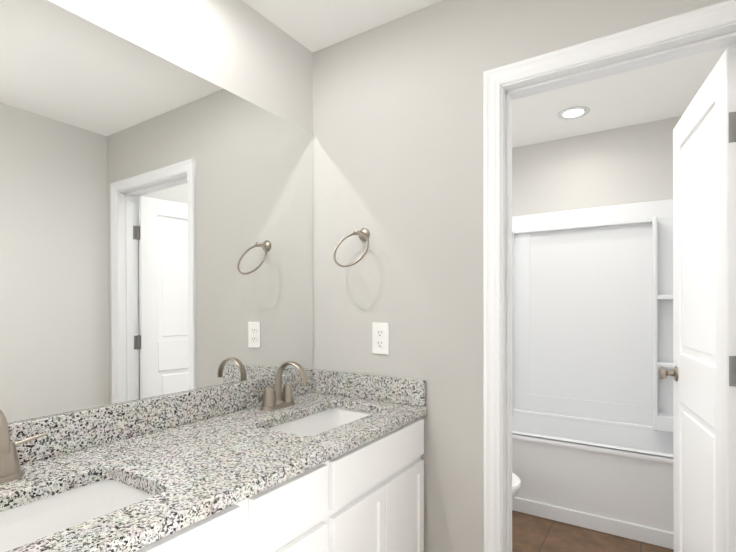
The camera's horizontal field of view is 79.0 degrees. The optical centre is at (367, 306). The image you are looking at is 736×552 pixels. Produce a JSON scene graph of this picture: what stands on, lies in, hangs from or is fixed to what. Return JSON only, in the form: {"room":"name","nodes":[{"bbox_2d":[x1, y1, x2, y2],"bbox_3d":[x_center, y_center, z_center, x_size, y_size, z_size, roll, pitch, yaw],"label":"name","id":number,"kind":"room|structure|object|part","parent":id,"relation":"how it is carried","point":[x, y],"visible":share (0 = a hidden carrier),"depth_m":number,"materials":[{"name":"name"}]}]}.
{"room":"bathroom","nodes":[
{"label":"bathroom","id":0,"kind":"room"},
{"bbox_2d":[8,0,312,423],"bbox_3d":[-0.384,0.012,1.907,0.100,2.560,4.465,0,0,33],"label":"wall","id":1,"kind":"structure","parent":0,"point":[242,49],"depth_m":1.61,"materials":[{"name":"white paint"}]},
{"bbox_2d":[16,377,271,460],"bbox_3d":[-0.662,0.333,1.362,0.020,0.100,1.508,0,0,33],"label":"backsplash","id":2,"kind":"structure","parent":1,"relation":"attached to","point":[79,429],"depth_m":1.31,"materials":[{"name":"grey stone"}]},
{"bbox_2d":[0,0,312,422],"bbox_3d":[-0.662,-0.249,1.379,0.005,1.060,1.516,0,0,33],"label":"mirror","id":3,"kind":"object","parent":1,"relation":"attached to","point":[156,225],"visible":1,"depth_m":1.32,"materials":[{"name":"clear glass"}]},
{"bbox_2d":[242,0,735,147],"bbox_3d":[0.351,-1.259,1.433,1.850,0.220,4.665,0,0,33],"label":"ceiling","id":4,"kind":"structure","parent":0,"point":[665,90],"depth_m":2.54,"materials":[{"name":"white paint"}]},
{"bbox_2d":[557,106,589,119],"bbox_3d":[1.343,-1.262,2.920,0.194,0.006,0.194,0,0,33],"label":"recessed light","id":5,"kind":"object","parent":4,"relation":"in","point":[575,112],"visible":1,"depth_m":2.91,"materials":[{"name":"white plastic"}]},
{"bbox_2d":[313,0,726,551],"bbox_3d":[0.474,0.011,1.622,1.650,2.560,0.120,0,0,33],"label":"wall","id":6,"kind":"structure","parent":0,"point":[398,138],"depth_m":1.71,"materials":[{"name":"white paint"}]},
{"bbox_2d":[333,228,369,266],"bbox_3d":[-0.053,-0.240,1.809,0.166,0.174,0.138,0,0,33],"label":"towel ring","id":7,"kind":"object","parent":6,"relation":"attached to","point":[363,234],"visible":1,"depth_m":1.81,"materials":[{"name":"silver metal"}]},
{"bbox_2d":[312,369,425,404],"bbox_3d":[-0.020,0.334,1.856,0.562,0.100,0.020,0,0,33],"label":"backsplash","id":8,"kind":"structure","parent":6,"relation":"attached to","point":[405,391],"depth_m":1.82,"materials":[{"name":"grey stone"}]},
{"bbox_2d":[372,323,388,354],"bbox_3d":[0.050,0.132,1.819,0.078,0.128,0.009,0,0,33],"label":"electrical outlet","id":9,"kind":"object","parent":6,"relation":"attached to","point":[380,338],"visible":1,"depth_m":1.81,"materials":[{"name":"white plastic"}]},
{"bbox_2d":[483,0,735,551],"bbox_3d":[0.775,0.232,1.416,0.788,2.118,0.143,0,0,33],"label":"door frame","id":10,"kind":"structure","parent":6,"relation":"attached to","point":[689,23],"depth_m":1.55,"materials":[{"name":"white wood"}]},
{"bbox_2d":[673,47,735,551],"bbox_3d":[1.204,0.259,1.604,0.046,2.040,0.665,0,0,23],"label":"door leaf","id":11,"kind":"structure","parent":6,"relation":"in","point":[704,314],"depth_m":1.50,"materials":[{"name":"white wood"}]},
{"bbox_2d":[658,366,677,380],"bbox_3d":[1.310,0.282,1.871,0.167,0.064,0.093,0,0,23],"label":"door knob","id":12,"kind":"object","parent":11,"relation":"attached to","point":[663,373],"depth_m":1.86,"materials":[{"name":"silver metal"}]},
{"bbox_3d":[1.078,0.232,1.302,0.041,1.611,0.011,0,0,23],"label":"door hinges","id":13,"kind":"part","parent":11,"relation":"part of","materials":[{"name":"grey metal"}]},
{"bbox_2d":[512,510,673,551],"bbox_3d":[0.351,1.341,1.429,1.850,0.100,4.665,0,0,33],"label":"floor","id":14,"kind":"structure","parent":0,"point":[531,533],"depth_m":2.47,"materials":[{"name":"tile"}]},
{"bbox_2d":[116,413,426,551],"bbox_3d":[-0.425,0.853,1.231,0.560,0.876,1.508,0,0,33],"label":"bathroom vanity","id":15,"kind":"object","parent":14,"relation":"on","point":[367,496],"depth_m":1.23,"materials":[{"name":"white painted wood"}]},
{"bbox_2d":[0,393,426,551],"bbox_3d":[-0.428,0.399,1.222,0.566,0.032,1.528,0,0,33],"label":"countertop","id":16,"kind":"structure","parent":15,"relation":"on","point":[183,471],"depth_m":1.07,"materials":[{"name":"grey stone"}]},
{"bbox_2d":[0,409,51,500],"bbox_3d":[-0.780,0.293,0.915,0.167,0.177,0.261,0,0,33],"label":"faucet","id":17,"kind":"object","parent":16,"relation":"on","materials":[{"name":"silver metal"}]},
{"bbox_2d":[0,477,143,544],"bbox_3d":[-0.642,0.475,0.813,0.267,0.147,0.472,0,0,33],"label":"sink","id":18,"kind":"object","parent":16,"relation":"in","point":[21,518],"depth_m":0.99,"materials":[{"name":"white ceramic"}]},
{"bbox_2d":[248,361,311,412],"bbox_3d":[-0.293,0.294,1.666,0.167,0.177,0.260,0,0,33],"label":"faucet","id":19,"kind":"object","parent":16,"relation":"on","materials":[{"name":"silver metal"}]},
{"bbox_2d":[276,405,367,432],"bbox_3d":[-0.153,0.477,1.569,0.267,0.147,0.472,0,0,33],"label":"sink","id":20,"kind":"object","parent":16,"relation":"in","point":[310,422],"depth_m":1.75,"materials":[{"name":"white ceramic"}]},
{"bbox_2d":[512,472,520,498],"bbox_3d":[0.451,0.905,2.398,0.720,0.775,0.450,0,0,33],"label":"toilet","id":21,"kind":"object","parent":14,"relation":"on","point":[516,482],"visible":0.06,"depth_m":2.20,"materials":[{"name":"white ceramic"}]},
{"bbox_2d":[512,199,673,548],"bbox_3d":[1.357,0.294,2.984,1.644,2.000,0.757,0,0,33],"label":"bathtub","id":22,"kind":"object","parent":14,"relation":"on","point":[592,353],"visible":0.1,"depth_m":3.11,"materials":[{"name":"white plastic"}]},
{"bbox_2d":[512,413,672,453],"bbox_3d":[1.351,1.022,2.993,1.432,0.423,0.605,0,0,33],"label":"basin","id":23,"kind":"object","parent":22,"relation":"in","point":[642,437],"depth_m":3.16,"materials":[{"name":"white ceramic"}]},
{"bbox_2d":[512,116,681,215],"bbox_3d":[1.591,0.014,3.347,1.850,2.560,0.100,0,0,33],"label":"wall","id":24,"kind":"structure","parent":0,"point":[630,164],"depth_m":3.24,"materials":[{"name":"white paint"}]}
]}

